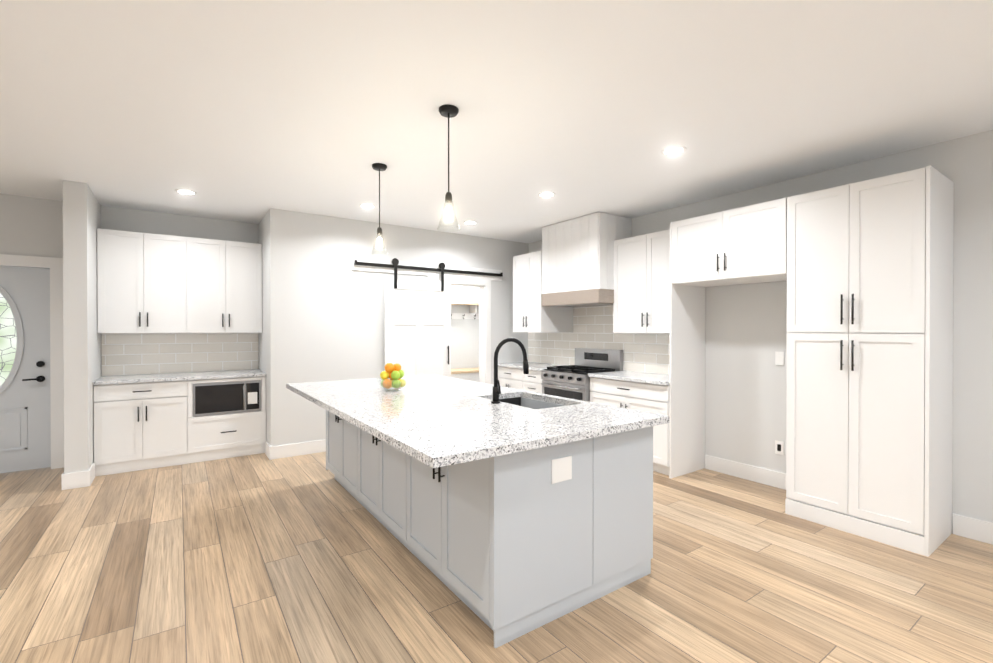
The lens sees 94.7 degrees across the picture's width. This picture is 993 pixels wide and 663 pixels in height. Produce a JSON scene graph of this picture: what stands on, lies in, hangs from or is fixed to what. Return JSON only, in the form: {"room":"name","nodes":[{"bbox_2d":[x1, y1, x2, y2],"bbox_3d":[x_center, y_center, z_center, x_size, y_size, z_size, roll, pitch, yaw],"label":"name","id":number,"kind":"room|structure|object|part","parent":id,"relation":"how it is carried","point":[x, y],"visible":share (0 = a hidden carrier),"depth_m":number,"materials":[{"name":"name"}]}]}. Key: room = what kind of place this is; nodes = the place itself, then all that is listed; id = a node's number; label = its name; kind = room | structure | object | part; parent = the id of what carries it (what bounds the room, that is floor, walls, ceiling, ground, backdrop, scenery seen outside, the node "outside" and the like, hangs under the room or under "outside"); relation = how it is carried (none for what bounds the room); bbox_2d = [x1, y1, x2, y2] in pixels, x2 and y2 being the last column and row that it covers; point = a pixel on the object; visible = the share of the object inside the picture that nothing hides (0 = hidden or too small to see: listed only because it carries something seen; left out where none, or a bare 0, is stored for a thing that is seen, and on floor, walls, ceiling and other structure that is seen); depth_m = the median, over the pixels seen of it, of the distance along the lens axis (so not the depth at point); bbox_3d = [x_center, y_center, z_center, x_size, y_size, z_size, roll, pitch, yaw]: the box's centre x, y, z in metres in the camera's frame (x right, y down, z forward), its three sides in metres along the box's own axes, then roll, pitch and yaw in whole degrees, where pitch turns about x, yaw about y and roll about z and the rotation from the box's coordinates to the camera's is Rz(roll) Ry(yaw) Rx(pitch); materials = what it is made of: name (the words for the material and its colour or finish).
{"room":"kitchen","nodes":[
{"label":"kitchen","id":0,"kind":"room"},
{"bbox_2d":[63,180,100,473],"bbox_3d":[-4.023,0.029,4.465,0.160,2.740,0.900,0,0,-35],"label":"wall","id":1,"kind":"structure","parent":0,"point":[81,335],"depth_m":4.11,"materials":[{"name":"white paint"}]},
{"bbox_2d":[61,472,77,489],"bbox_3d":[-4.091,1.329,4.417,0.015,0.140,0.915,0,0,-35],"label":"baseboard","id":2,"kind":"structure","parent":1,"relation":"attached to","point":[66,479],"depth_m":4.06,"materials":[{"name":"white wood"}]},
{"bbox_2d":[0,194,258,375],"bbox_3d":[-4.938,0.029,4.451,4.920,2.740,0.120,0,0,-35],"label":"wall","id":3,"kind":"structure","parent":0,"point":[31,226],"depth_m":4.70,"materials":[{"name":"white paint"}]},
{"bbox_2d":[0,266,50,472],"bbox_3d":[-4.928,0.376,4.402,0.920,2.023,0.124,0,0,-35],"label":"front door","id":4,"kind":"structure","parent":3,"relation":"in","point":[25,422],"depth_m":4.57,"materials":[{"name":"grey paint"}]},
{"bbox_2d":[0,254,63,468],"bbox_3d":[-4.914,0.324,4.382,1.150,2.150,0.022,0,0,-35],"label":"door frame","id":5,"kind":"structure","parent":3,"relation":"attached to","point":[54,265],"depth_m":4.66,"materials":[{"name":"white wood"}]},
{"bbox_2d":[97,228,192,335],"bbox_3d":[-3.785,-0.514,4.973,0.807,1.060,0.326,0,0,-35],"label":"upper cabinet","id":6,"kind":"object","parent":3,"relation":"attached to","point":[170,308],"depth_m":4.83,"materials":[{"name":"white wood"}]},
{"bbox_2d":[193,238,261,335],"bbox_3d":[-3.221,-0.516,5.365,0.807,1.060,0.326,0,0,-35],"label":"upper cabinet","id":7,"kind":"object","parent":3,"relation":"attached to","point":[227,275],"depth_m":5.26,"materials":[{"name":"white wood"}]},
{"bbox_2d":[258,212,268,443],"bbox_3d":[-2.713,0.024,5.455,0.120,2.740,0.770,0,0,-35],"label":"wall","id":8,"kind":"structure","parent":0,"point":[263,335],"depth_m":5.28,"materials":[{"name":"white paint"}]},
{"bbox_2d":[268,208,528,446],"bbox_3d":[-1.025,0.021,6.074,3.600,2.740,0.140,0,0,-35],"label":"wall","id":9,"kind":"structure","parent":0,"point":[326,312],"depth_m":5.38,"materials":[{"name":"white paint"}]},
{"bbox_2d":[268,439,325,459],"bbox_3d":[-1.689,1.324,5.525,1.905,0.140,0.015,0,0,-35],"label":"baseboard","id":10,"kind":"structure","parent":9,"relation":"attached to","point":[304,448],"depth_m":5.13,"materials":[{"name":"white wood"}]},
{"bbox_2d":[351,257,501,383],"bbox_3d":[-0.871,0.245,6.169,2.200,2.290,0.160,0,0,-35],"label":"door frame","id":11,"kind":"structure","parent":9,"relation":"attached to","point":[484,286],"depth_m":6.50,"materials":[{"name":"white wood"}]},
{"bbox_2d":[354,258,502,376],"bbox_3d":[-0.798,0.226,6.064,2.154,2.290,0.095,0,0,-35],"label":"barn door","id":12,"kind":"structure","parent":9,"relation":"in","point":[417,327],"depth_m":5.92,"materials":[{"name":"white wood"}]},
{"bbox_3d":[-0.809,-0.729,6.074,2.154,0.380,0.059,0,0,-35],"label":"barn door rail hardware","id":13,"kind":"part","parent":12,"relation":"part of","materials":[{"name":"black metal"}]},
{"bbox_2d":[451,285,478,368],"bbox_3d":[-1.208,0.013,7.651,2.100,2.740,0.120,0,0,-35],"label":"wall","id":14,"kind":"structure","parent":0,"point":[464,343],"depth_m":8.03,"materials":[{"name":"white paint"}]},
{"bbox_2d":[451,302,478,318],"bbox_3d":[-1.026,-0.351,7.518,1.947,0.281,0.297,0,0,-35],"label":"shelf","id":15,"kind":"object","parent":14,"relation":"attached to","point":[471,314],"visible":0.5,"depth_m":7.95,"materials":[{"name":"white wood"}]},
{"bbox_2d":[0,452,992,662],"bbox_3d":[-0.915,1.438,1.761,8.650,0.050,10.200,0,0,-35],"label":"floor","id":16,"kind":"structure","parent":0,"point":[263,558],"depth_m":2.53,"materials":[{"name":"wood"}]},
{"bbox_2d":[86,463,94,486],"bbox_3d":[-3.770,1.330,4.262,0.015,0.140,0.295,0,0,-35],"label":"baseboard","id":17,"kind":"structure","parent":16,"relation":"on","point":[90,474],"depth_m":4.16,"materials":[{"name":"white wood"}]},
{"bbox_2d":[93,380,188,476],"bbox_3d":[-3.730,0.955,4.849,0.747,0.885,0.606,0,0,-35],"label":"base cabinet","id":18,"kind":"object","parent":16,"relation":"on","point":[137,427],"depth_m":4.59,"materials":[{"name":"white wood"}]},
{"bbox_2d":[93,368,264,383],"bbox_3d":[-3.419,0.492,5.053,1.494,0.035,0.622,0,0,-35],"label":"countertop","id":19,"kind":"structure","parent":18,"relation":"on","point":[146,377],"depth_m":4.92,"materials":[{"name":"white stone"}]},
{"bbox_2d":[189,376,265,462],"bbox_3d":[-3.141,0.952,5.258,0.807,0.885,0.606,0,0,-35],"label":"base cabinet","id":20,"kind":"object","parent":16,"relation":"on","point":[214,437],"depth_m":5.03,"materials":[{"name":"white wood"}]},
{"bbox_2d":[193,380,260,416],"bbox_3d":[-3.052,0.729,5.181,0.647,0.349,0.438,0,0,-35],"label":"microwave","id":21,"kind":"object","parent":20,"relation":"in","point":[211,398],"depth_m":5.02,"materials":[{"name":"silver metal"}]},
{"bbox_2d":[451,367,478,381],"bbox_3d":[-0.977,1.014,7.445,1.957,0.740,0.450,0,0,-35],"label":"bench","id":22,"kind":"object","parent":16,"relation":"on","point":[470,374],"depth_m":7.55,"materials":[{"name":"white wood"}]},
{"bbox_2d":[320,406,652,647],"bbox_3d":[-0.352,0.962,3.498,1.191,0.885,2.825,0,0,-35],"label":"kitchen island","id":23,"kind":"object","parent":16,"relation":"on","point":[506,514],"depth_m":2.34,"materials":[{"name":"grey wood"}]},
{"bbox_2d":[286,378,613,469],"bbox_3d":[-0.667,0.500,3.256,1.010,0.039,2.940,0,0,-35],"label":"island countertop","id":24,"kind":"structure","parent":23,"relation":"on","point":[438,427],"depth_m":2.47,"materials":[{"name":"white stone"}]},
{"bbox_2d":[375,363,409,390],"bbox_3d":[-0.841,0.366,3.707,0.280,0.222,0.280,0,0,-35],"label":"fruit bowl","id":25,"kind":"object","parent":24,"relation":"on","point":[394,373],"visible":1,"depth_m":3.65,"materials":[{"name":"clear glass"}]},
{"bbox_2d":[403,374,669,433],"bbox_3d":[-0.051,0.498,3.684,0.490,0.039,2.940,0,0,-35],"label":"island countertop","id":26,"kind":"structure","parent":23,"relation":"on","point":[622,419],"depth_m":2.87,"materials":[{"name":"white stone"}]},
{"bbox_2d":[502,394,569,409],"bbox_3d":[0.223,0.633,3.229,0.444,0.250,0.704,0,0,-35],"label":"sink","id":27,"kind":"object","parent":26,"relation":"in","point":[518,399],"depth_m":3.51,"materials":[{"name":"grey metal"}]},
{"bbox_2d":[498,366,517,388],"bbox_3d":[0.423,0.945,6.622,0.596,0.885,0.612,0,0,-35],"label":"base cabinet","id":28,"kind":"object","parent":16,"relation":"on","point":[508,378],"depth_m":6.47,"materials":[{"name":"white wood"}]},
{"bbox_2d":[518,370,542,392],"bbox_3d":[0.711,0.948,6.206,0.596,0.885,0.520,0,0,-35],"label":"base cabinet","id":29,"kind":"object","parent":16,"relation":"on","point":[532,381],"depth_m":6.05,"materials":[{"name":"white wood"}]},
{"bbox_2d":[498,362,553,369],"bbox_3d":[0.543,0.485,6.423,0.622,0.035,1.072,0,0,-35],"label":"countertop","id":30,"kind":"structure","parent":29,"relation":"on","point":[516,365],"depth_m":6.38,"materials":[{"name":"white stone"}]},
{"bbox_2d":[541,348,622,401],"bbox_3d":[1.026,0.808,5.639,0.691,1.170,0.760,0,0,-35],"label":"gas range","id":31,"kind":"object","parent":16,"relation":"on","point":[571,381],"visible":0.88,"depth_m":5.56,"materials":[{"name":"silver metal"}]},
{"bbox_2d":[498,212,668,475],"bbox_3d":[1.048,0.027,5.686,0.632,2.732,2.855,0,0,-35],"label":"kitchen cabinets","id":32,"kind":"object","parent":16,"relation":"on","point":[592,284],"depth_m":5.28,"materials":[{"name":"white wood"}]},
{"bbox_2d":[590,378,704,477],"bbox_3d":[1.587,0.954,4.945,0.596,0.885,1.013,0,0,-35],"label":"base cabinet","id":33,"kind":"object","parent":16,"relation":"on","point":[679,444],"depth_m":4.52,"materials":[{"name":"white wood"}]},
{"bbox_2d":[588,370,701,385],"bbox_3d":[1.577,0.493,4.935,0.622,0.035,1.013,0,0,-35],"label":"countertop","id":34,"kind":"structure","parent":33,"relation":"on","point":[625,375],"depth_m":4.74,"materials":[{"name":"white stone"}]},
{"bbox_2d":[782,166,953,556],"bbox_3d":[2.700,0.185,3.354,0.581,2.440,0.820,0,0,-35],"label":"tall cabinet","id":35,"kind":"object","parent":16,"relation":"on","point":[864,269],"depth_m":3.11,"materials":[{"name":"white wood"}]},
{"bbox_2d":[0,0,992,242],"bbox_3d":[-0.915,-1.377,1.747,8.650,0.100,10.200,0,0,-35],"label":"ceiling","id":36,"kind":"structure","parent":0,"point":[251,111],"depth_m":2.64,"materials":[{"name":"white paint"}]},
{"bbox_2d":[175,189,196,194],"bbox_3d":[-2.979,-1.337,4.393,0.180,0.006,0.180,0,0,-35],"label":"recessed light","id":37,"kind":"object","parent":36,"relation":"in","point":[185,191],"visible":1,"depth_m":4.39,"materials":[{"name":"white"}]},
{"bbox_2d":[359,204,375,208],"bbox_3d":[-1.379,-1.339,4.895,0.180,0.006,0.180,0,0,-35],"label":"recessed light","id":38,"kind":"object","parent":36,"relation":"in","point":[369,206],"visible":0.98,"depth_m":4.89,"materials":[{"name":"white plastic"}]},
{"bbox_2d":[371,163,387,255],"bbox_3d":[-0.943,-0.977,3.690,0.140,0.719,0.140,0,0,-35],"label":"pendant light","id":39,"kind":"object","parent":36,"relation":"hanging from","point":[379,167],"visible":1,"depth_m":3.68,"materials":[{"name":"clear glass"}]},
{"bbox_2d":[437,104,459,231],"bbox_3d":[-0.287,-0.972,2.745,0.140,0.719,0.140,0,0,-35],"label":"pendant light","id":40,"kind":"object","parent":36,"relation":"hanging from","point":[449,111],"visible":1,"depth_m":2.73,"materials":[{"name":"clear glass"}]},
{"bbox_2d":[463,221,477,224],"bbox_3d":[-0.323,-1.343,5.653,0.180,0.006,0.180,0,0,-35],"label":"recessed light","id":41,"kind":"object","parent":36,"relation":"in","point":[470,222],"visible":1,"depth_m":5.64,"materials":[{"name":"white"}]},
{"bbox_2d":[538,192,555,197],"bbox_3d":[0.493,-1.337,4.479,0.180,0.006,0.180,0,0,-35],"label":"recessed light","id":42,"kind":"object","parent":36,"relation":"in","point":[547,194],"visible":0.98,"depth_m":4.46,"materials":[{"name":"white plastic"}]},
{"bbox_2d":[661,146,686,155],"bbox_3d":[1.307,-1.332,3.376,0.180,0.006,0.180,0,0,-35],"label":"recessed light","id":43,"kind":"object","parent":36,"relation":"in","point":[672,150],"visible":1,"depth_m":3.37,"materials":[{"name":"white plastic"}]},
{"bbox_2d":[529,130,992,532],"bbox_3d":[2.575,0.030,4.179,0.150,2.740,10.200,0,0,-35],"label":"wall","id":44,"kind":"structure","parent":0,"point":[745,375],"depth_m":3.75,"materials":[{"name":"white paint"}]},
{"bbox_2d":[513,251,573,333],"bbox_3d":[0.639,-0.521,6.321,0.576,1.060,0.606,0,0,-35],"label":"upper cabinet","id":45,"kind":"object","parent":44,"relation":"attached to","point":[529,315],"depth_m":6.12,"materials":[{"name":"white wood"}]},
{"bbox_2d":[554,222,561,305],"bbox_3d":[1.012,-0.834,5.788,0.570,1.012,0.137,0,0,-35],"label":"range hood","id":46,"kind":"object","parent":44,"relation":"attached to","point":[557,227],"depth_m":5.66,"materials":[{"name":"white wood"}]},
{"bbox_2d":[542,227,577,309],"bbox_3d":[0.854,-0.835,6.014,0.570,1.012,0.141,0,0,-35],"label":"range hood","id":47,"kind":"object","parent":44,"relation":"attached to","point":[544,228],"depth_m":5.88,"materials":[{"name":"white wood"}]},
{"bbox_2d":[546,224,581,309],"bbox_3d":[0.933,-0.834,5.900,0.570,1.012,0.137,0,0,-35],"label":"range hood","id":48,"kind":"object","parent":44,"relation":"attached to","point":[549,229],"depth_m":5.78,"materials":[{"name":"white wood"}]},
{"bbox_2d":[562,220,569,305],"bbox_3d":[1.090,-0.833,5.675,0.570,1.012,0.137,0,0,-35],"label":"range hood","id":49,"kind":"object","parent":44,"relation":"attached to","point":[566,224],"depth_m":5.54,"materials":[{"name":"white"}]},
{"bbox_2d":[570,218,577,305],"bbox_3d":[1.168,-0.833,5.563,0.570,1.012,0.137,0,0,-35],"label":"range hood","id":50,"kind":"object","parent":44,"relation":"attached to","point":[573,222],"depth_m":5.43,"materials":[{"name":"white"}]},
{"bbox_2d":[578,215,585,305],"bbox_3d":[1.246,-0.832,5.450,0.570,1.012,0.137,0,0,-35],"label":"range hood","id":51,"kind":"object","parent":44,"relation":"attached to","point":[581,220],"depth_m":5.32,"materials":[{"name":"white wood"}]},
{"bbox_2d":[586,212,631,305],"bbox_3d":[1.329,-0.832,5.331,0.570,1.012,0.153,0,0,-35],"label":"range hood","id":52,"kind":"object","parent":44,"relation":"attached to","point":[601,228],"depth_m":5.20,"materials":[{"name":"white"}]},
{"bbox_2d":[610,229,705,333],"bbox_3d":[1.730,-0.514,4.977,0.316,1.060,0.915,0,0,-35],"label":"upper cabinet","id":53,"kind":"object","parent":44,"relation":"attached to","point":[645,302],"depth_m":4.85,"materials":[{"name":"white wood"}]},
{"bbox_2d":[670,199,781,289],"bbox_3d":[2.182,-0.744,4.098,0.576,0.590,0.997,0,0,-35],"label":"upper cabinet","id":54,"kind":"object","parent":44,"relation":"attached to","point":[742,245],"depth_m":3.91,"materials":[{"name":"white wood"}]},
{"bbox_2d":[705,455,785,489],"bbox_3d":[2.416,1.330,4.270,0.015,0.140,0.990,0,0,-35],"label":"baseboard","id":55,"kind":"structure","parent":44,"relation":"attached to","point":[741,470],"depth_m":4.33,"materials":[{"name":"white wood"}]},
{"bbox_2d":[775,440,783,454],"bbox_3d":[2.533,1.041,4.100,0.008,0.120,0.070,0,0,-35],"label":"outlet","id":56,"kind":"object","parent":44,"relation":"attached to","point":[779,445],"depth_m":4.09,"materials":[{"name":"white plastic"}]},
{"bbox_2d":[775,352,783,364],"bbox_3d":[2.534,0.241,4.097,0.006,0.120,0.070,0,0,-35],"label":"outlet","id":57,"kind":"object","parent":44,"relation":"attached to","point":[779,360],"depth_m":4.09,"materials":[{"name":"white plastic"}]},
{"bbox_2d":[953,513,992,544],"bbox_3d":[4.295,1.344,1.566,0.015,0.140,3.935,0,0,-35],"label":"baseboard","id":58,"kind":"structure","parent":44,"relation":"attached to","point":[974,528],"depth_m":3.09,"materials":[{"name":"white wood"}]}
]}

